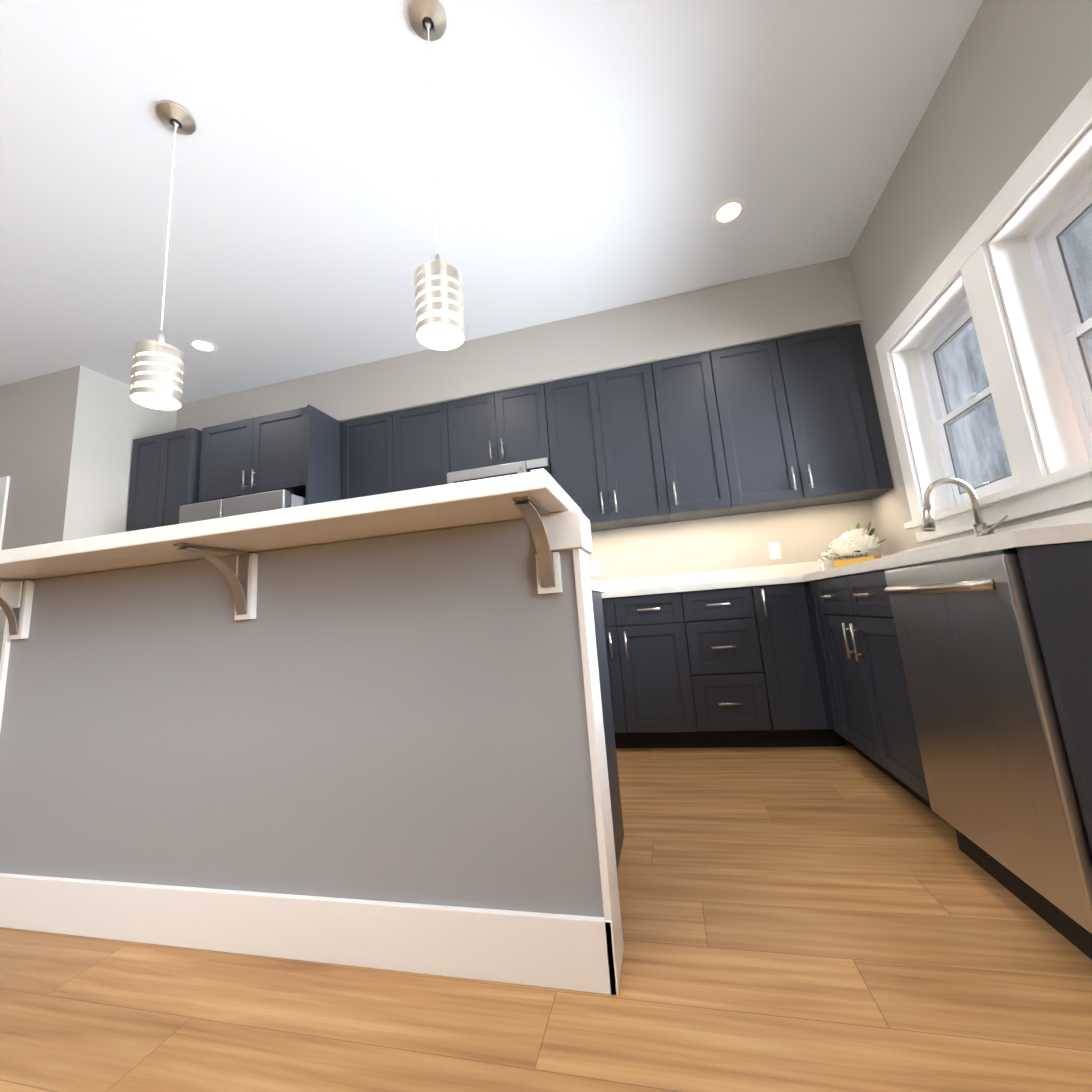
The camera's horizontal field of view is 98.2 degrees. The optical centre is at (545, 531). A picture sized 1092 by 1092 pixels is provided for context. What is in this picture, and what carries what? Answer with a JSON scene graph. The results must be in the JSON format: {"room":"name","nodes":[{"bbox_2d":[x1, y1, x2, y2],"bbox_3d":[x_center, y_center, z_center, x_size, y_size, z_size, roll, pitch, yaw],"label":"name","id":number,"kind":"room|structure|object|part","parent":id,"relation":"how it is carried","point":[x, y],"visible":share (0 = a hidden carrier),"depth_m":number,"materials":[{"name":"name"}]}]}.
{"room":"kitchen","nodes":[
{"label":"kitchen","id":0,"kind":"room"},
{"bbox_2d":[0,365,176,660],"bbox_3d":[-6.223,0.620,4.633,6.130,2.920,1.260,-7,-10,13],"label":"wall","id":1,"kind":"structure","parent":0,"point":[68,436],"depth_m":3.59,"materials":[{"name":"grey paint"}]},
{"bbox_2d":[0,0,982,403],"bbox_3d":[-4.549,-1.693,0.787,11.950,0.060,8.500,-7,-10,13],"label":"ceiling","id":2,"kind":"structure","parent":0,"point":[590,156],"depth_m":2.21,"materials":[{"name":"white paint"}]},
{"bbox_2d":[129,100,195,409],"bbox_3d":[-1.465,-1.083,1.828,0.148,1.244,0.148,-7,-10,13],"label":"pendant light","id":3,"kind":"object","parent":2,"relation":"hanging from","point":[157,379],"visible":1,"depth_m":1.72,"materials":[{"name":"white glass"}]},
{"bbox_2d":[133,343,180,407],"bbox_3d":[-1.425,-0.569,1.739,0.124,0.186,0.124,-7,-10,13],"label":"diffuser","id":4,"kind":"object","parent":3,"relation":"attached to","point":[157,379],"depth_m":1.69,"materials":[{"name":"white glass"}]},
{"bbox_3d":[-1.474,-1.199,1.848,0.006,0.910,0.006,-7,-10,13],"label":"cord","id":5,"kind":"part","parent":3,"relation":"part of","materials":[{"name":"white plastic"}]},
{"bbox_2d":[187,338,217,351],"bbox_3d":[-2.493,-1.354,3.441,0.180,0.005,0.179,-7,-10,13],"label":"recessed light","id":6,"kind":"object","parent":2,"relation":"in","point":[199,344],"depth_m":3.44,"materials":[{"name":"white plastic"}]},
{"bbox_2d":[409,0,464,349],"bbox_3d":[-0.372,-1.211,1.569,0.148,1.244,0.148,-7,-10,13],"label":"pendant light","id":7,"kind":"object","parent":2,"relation":"hanging from","point":[439,314],"visible":1,"depth_m":1.45,"materials":[{"name":"white glass"}]},
{"bbox_3d":[-0.381,-1.330,1.590,0.006,0.905,0.006,-7,-10,13],"label":"cord","id":8,"kind":"part","parent":7,"relation":"part of","materials":[{"name":"white plastic"}]},
{"bbox_2d":[418,266,460,346],"bbox_3d":[-0.333,-0.700,1.481,0.124,0.191,0.124,-7,-10,13],"label":"diffuser","id":9,"kind":"object","parent":7,"relation":"attached to","point":[439,290],"depth_m":1.43,"materials":[{"name":"white glass"}]},
{"bbox_2d":[711,198,745,224],"bbox_3d":[1.008,-1.766,2.612,0.180,0.005,0.181,-7,-10,13],"label":"recessed light","id":10,"kind":"object","parent":2,"relation":"in","point":[739,201],"depth_m":2.61,"materials":[{"name":"white plastic"}]},
{"bbox_2d":[176,256,861,430],"bbox_3d":[-0.636,-1.208,3.800,5.466,0.447,0.368,-7,-10,13],"label":"wall","id":11,"kind":"structure","parent":0,"point":[806,299],"depth_m":3.42,"materials":[{"name":"grey paint"}]},
{"bbox_2d":[0,740,1091,1091],"bbox_3d":[-4.325,1.235,0.278,11.950,0.060,8.500,-7,-10,13],"label":"floor","id":12,"kind":"structure","parent":0,"point":[842,918],"depth_m":1.03,"materials":[{"name":"brown wood"}]},
{"bbox_2d":[126,428,201,531],"bbox_3d":[-2.883,0.473,3.930,0.653,2.468,0.718,-7,-10,13],"label":"tall cabinet","id":13,"kind":"object","parent":12,"relation":"on","point":[164,467],"depth_m":3.74,"materials":[{"name":"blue wood"}]},
{"bbox_2d":[179,488,305,523],"bbox_3d":[-2.072,0.687,3.554,0.905,1.797,0.924,-7,-10,13],"label":"refrigerator","id":14,"kind":"object","parent":12,"relation":"on","point":[282,498],"visible":0.19,"depth_m":3.32,"materials":[{"name":"grey metal"}]},
{"bbox_2d":[0,482,623,994],"bbox_3d":[-0.785,0.628,1.620,2.040,1.060,1.020,-7,-10,13],"label":"kitchen island","id":15,"kind":"object","parent":12,"relation":"on","point":[374,732],"depth_m":1.27,"materials":[{"name":"grey paint"},{"name":"white paint"},{"name":"brushed nickel"}]},
{"bbox_2d":[0,470,555,565],"bbox_3d":[-0.916,0.039,1.395,2.005,0.040,0.430,-7,-10,13],"label":"island countertop","id":16,"kind":"structure","parent":15,"relation":"on","point":[535,482],"depth_m":1.10,"materials":[{"name":"white stone"}]},
{"bbox_2d":[598,563,825,747],"bbox_3d":[0.822,0.764,2.981,1.407,1.015,0.644,-7,-10,13],"label":"base cabinet","id":17,"kind":"object","parent":12,"relation":"on","point":[806,654],"depth_m":2.66,"materials":[{"name":"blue wood"}]},
{"bbox_2d":[638,583,681,588],"bbox_3d":[0.760,0.359,3.084,0.370,0.027,0.250,-9,-11,23],"label":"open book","id":18,"kind":"object","parent":17,"relation":"on","point":[663,585],"visible":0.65,"depth_m":2.97,"materials":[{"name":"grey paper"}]},
{"bbox_2d":[798,508,1091,851],"bbox_3d":[1.622,0.527,1.969,0.657,1.015,2.264,-7,-10,13],"label":"base cabinet","id":19,"kind":"object","parent":12,"relation":"on","point":[863,695],"depth_m":1.67,"materials":[{"name":"blue wood"}]},
{"bbox_2d":[818,521,885,570],"bbox_3d":[1.854,0.108,2.962,0.396,0.314,0.338,-7,-10,13],"label":"flower arrangement","id":20,"kind":"object","parent":19,"relation":"on","point":[857,541],"visible":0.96,"depth_m":2.93,"materials":[{"name":"white plant"}]},
{"bbox_3d":[1.762,0.188,2.934,0.188,0.113,0.223,-7,-10,13],"label":"sprig stem","id":21,"kind":"part","parent":20,"relation":"part of","materials":[{"name":"white plant"}]},
{"bbox_2d":[922,478,1007,536],"bbox_3d":[1.710,-0.071,1.947,0.244,0.340,0.178,-7,-10,13],"label":"faucet","id":22,"kind":"object","parent":19,"relation":"on","point":[979,526],"visible":0.65,"depth_m":2.00,"materials":[{"name":"silver metal"}]},
{"bbox_2d":[884,549,1091,959],"bbox_3d":[1.370,0.485,1.203,0.659,0.874,0.598,-7,-10,13],"label":"dishwasher","id":23,"kind":"object","parent":12,"relation":"on","point":[1002,794],"visible":0.94,"depth_m":1.14,"materials":[{"name":"silver metal"}]},
{"bbox_3d":[1.060,0.162,1.332,0.074,0.025,0.519,-7,-10,13],"label":"handle","id":24,"kind":"part","parent":23,"relation":"part of","materials":[{"name":"silver metal"}]},
{"bbox_2d":[0,77,1091,549],"bbox_3d":[-3.711,0.512,3.082,11.720,2.225,1.790,-7,-10,13],"label":"window frame","id":25,"kind":"structure","parent":0,"point":[1064,479],"depth_m":1.82,"materials":[{"name":"white paint"}]},
{"bbox_3d":[1.831,-0.654,1.851,0.175,1.185,1.790,-7,-10,13],"label":"trim window casing","id":26,"kind":"part","parent":25,"relation":"part of","materials":[{"name":"white paint"}]},
{"bbox_2d":[588,500,881,580],"bbox_3d":[-0.383,0.032,3.817,5.670,2.920,0.150,-7,-10,13],"label":"wall","id":27,"kind":"structure","parent":0,"point":[805,534],"depth_m":3.31,"materials":[{"name":"grey paint"}]},
{"bbox_2d":[198,405,340,504],"bbox_3d":[-2.149,-0.531,3.919,0.995,0.608,0.678,-7,-10,13],"label":"upper cabinet","id":28,"kind":"object","parent":27,"relation":"attached to","point":[297,452],"depth_m":3.59,"materials":[{"name":"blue wood"}]},
{"bbox_2d":[341,400,456,499],"bbox_3d":[-1.099,-0.392,3.803,0.996,1.077,0.348,-7,-10,13],"label":"upper cabinet","id":29,"kind":"object","parent":27,"relation":"attached to","point":[414,448],"depth_m":3.67,"materials":[{"name":"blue wood"}]},
{"bbox_2d":[457,383,552,470],"bbox_3d":[-0.324,-0.728,3.657,0.766,0.582,0.348,-7,-10,13],"label":"upper cabinet","id":30,"kind":"object","parent":27,"relation":"attached to","point":[508,426],"depth_m":3.48,"materials":[{"name":"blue wood"}]},
{"bbox_2d":[447,458,551,483],"bbox_3d":[-0.300,-0.226,3.509,0.760,0.446,0.468,-7,-10,13],"label":"over-the-range microwave","id":31,"kind":"object","parent":30,"relation":"attached to","point":[502,470],"visible":0.21,"depth_m":3.36,"materials":[{"name":"silver metal"}]},
{"bbox_2d":[590,560,599,575],"bbox_3d":[0.364,0.273,3.506,0.070,0.114,0.007,-7,-10,13],"label":"electrical outlet plate","id":32,"kind":"object","parent":27,"relation":"attached to","point":[594,565],"depth_m":3.50,"materials":[{"name":"white plastic"}]},
{"bbox_3d":[0.362,0.272,3.504,0.032,0.068,0.002,-7,-10,13],"label":"electrical outlet","id":33,"kind":"part","parent":32,"relation":"part of","materials":[{"name":"white plastic"}]},
{"bbox_2d":[545,361,680,531],"bbox_3d":[0.439,-0.573,3.439,0.893,1.077,0.348,-7,-10,13],"label":"upper cabinet","id":34,"kind":"object","parent":27,"relation":"attached to","point":[611,433],"depth_m":3.26,"materials":[{"name":"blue wood"}]},
{"bbox_2d":[661,349,744,520],"bbox_3d":[0.998,-0.638,3.307,0.508,1.077,0.348,-7,-10,13],"label":"upper cabinet","id":35,"kind":"object","parent":27,"relation":"attached to","point":[700,414],"depth_m":3.12,"materials":[{"name":"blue wood"}]},
{"bbox_2d":[768,542,780,558],"bbox_3d":[1.557,0.133,3.224,0.070,0.114,0.007,-7,-10,13],"label":"electrical outlet plate","id":36,"kind":"object","parent":27,"relation":"attached to","point":[778,556],"depth_m":3.22,"materials":[{"name":"white plastic"}]},
{"bbox_3d":[1.557,0.132,3.221,0.032,0.068,0.002,-7,-10,13],"label":"electrical outlet","id":37,"kind":"part","parent":36,"relation":"part of","materials":[{"name":"white plastic"}]},
{"bbox_2d":[721,325,884,513],"bbox_3d":[1.555,-0.704,3.175,0.891,1.077,0.348,-7,-10,13],"label":"upper cabinet","id":38,"kind":"object","parent":27,"relation":"attached to","point":[788,422],"depth_m":2.99,"materials":[{"name":"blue wood"}]},
{"bbox_2d":[849,0,1091,554],"bbox_3d":[1.237,-0.882,-0.732,0.150,2.920,8.350,-7,-10,13],"label":"wall","id":39,"kind":"structure","parent":0,"point":[1017,76],"depth_m":1.94,"materials":[{"name":"grey paint"}]},
{"bbox_2d":[916,297,1014,506],"bbox_3d":[2.043,-0.608,2.228,0.068,0.970,0.700,-7,-10,13],"label":"window","id":40,"kind":"structure","parent":39,"relation":"in","point":[955,322],"depth_m":2.44,"materials":[{"name":"white plastic"}]},
{"bbox_2d":[1025,169,1091,459],"bbox_3d":[1.838,-0.732,1.423,0.068,0.970,0.700,-7,-10,13],"label":"window","id":41,"kind":"structure","parent":39,"relation":"in","point":[1065,306],"depth_m":1.71,"materials":[{"name":"white plastic"}]},
{"bbox_3d":[1.840,-0.732,1.423,0.030,0.780,0.510,-7,-10,13],"label":"glass","id":42,"kind":"part","parent":41,"relation":"part of","materials":[{"name":"clear glass"}]},
{"label":"outside","id":43,"kind":"structure","parent":0,"visible":0},
{"bbox_2d":[938,211,1091,487],"bbox_3d":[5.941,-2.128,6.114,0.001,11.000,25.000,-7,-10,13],"label":"window glass","id":44,"kind":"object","parent":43,"point":[979,427],"depth_m":6.69,"materials":[{"name":"clear glass"}]}
]}

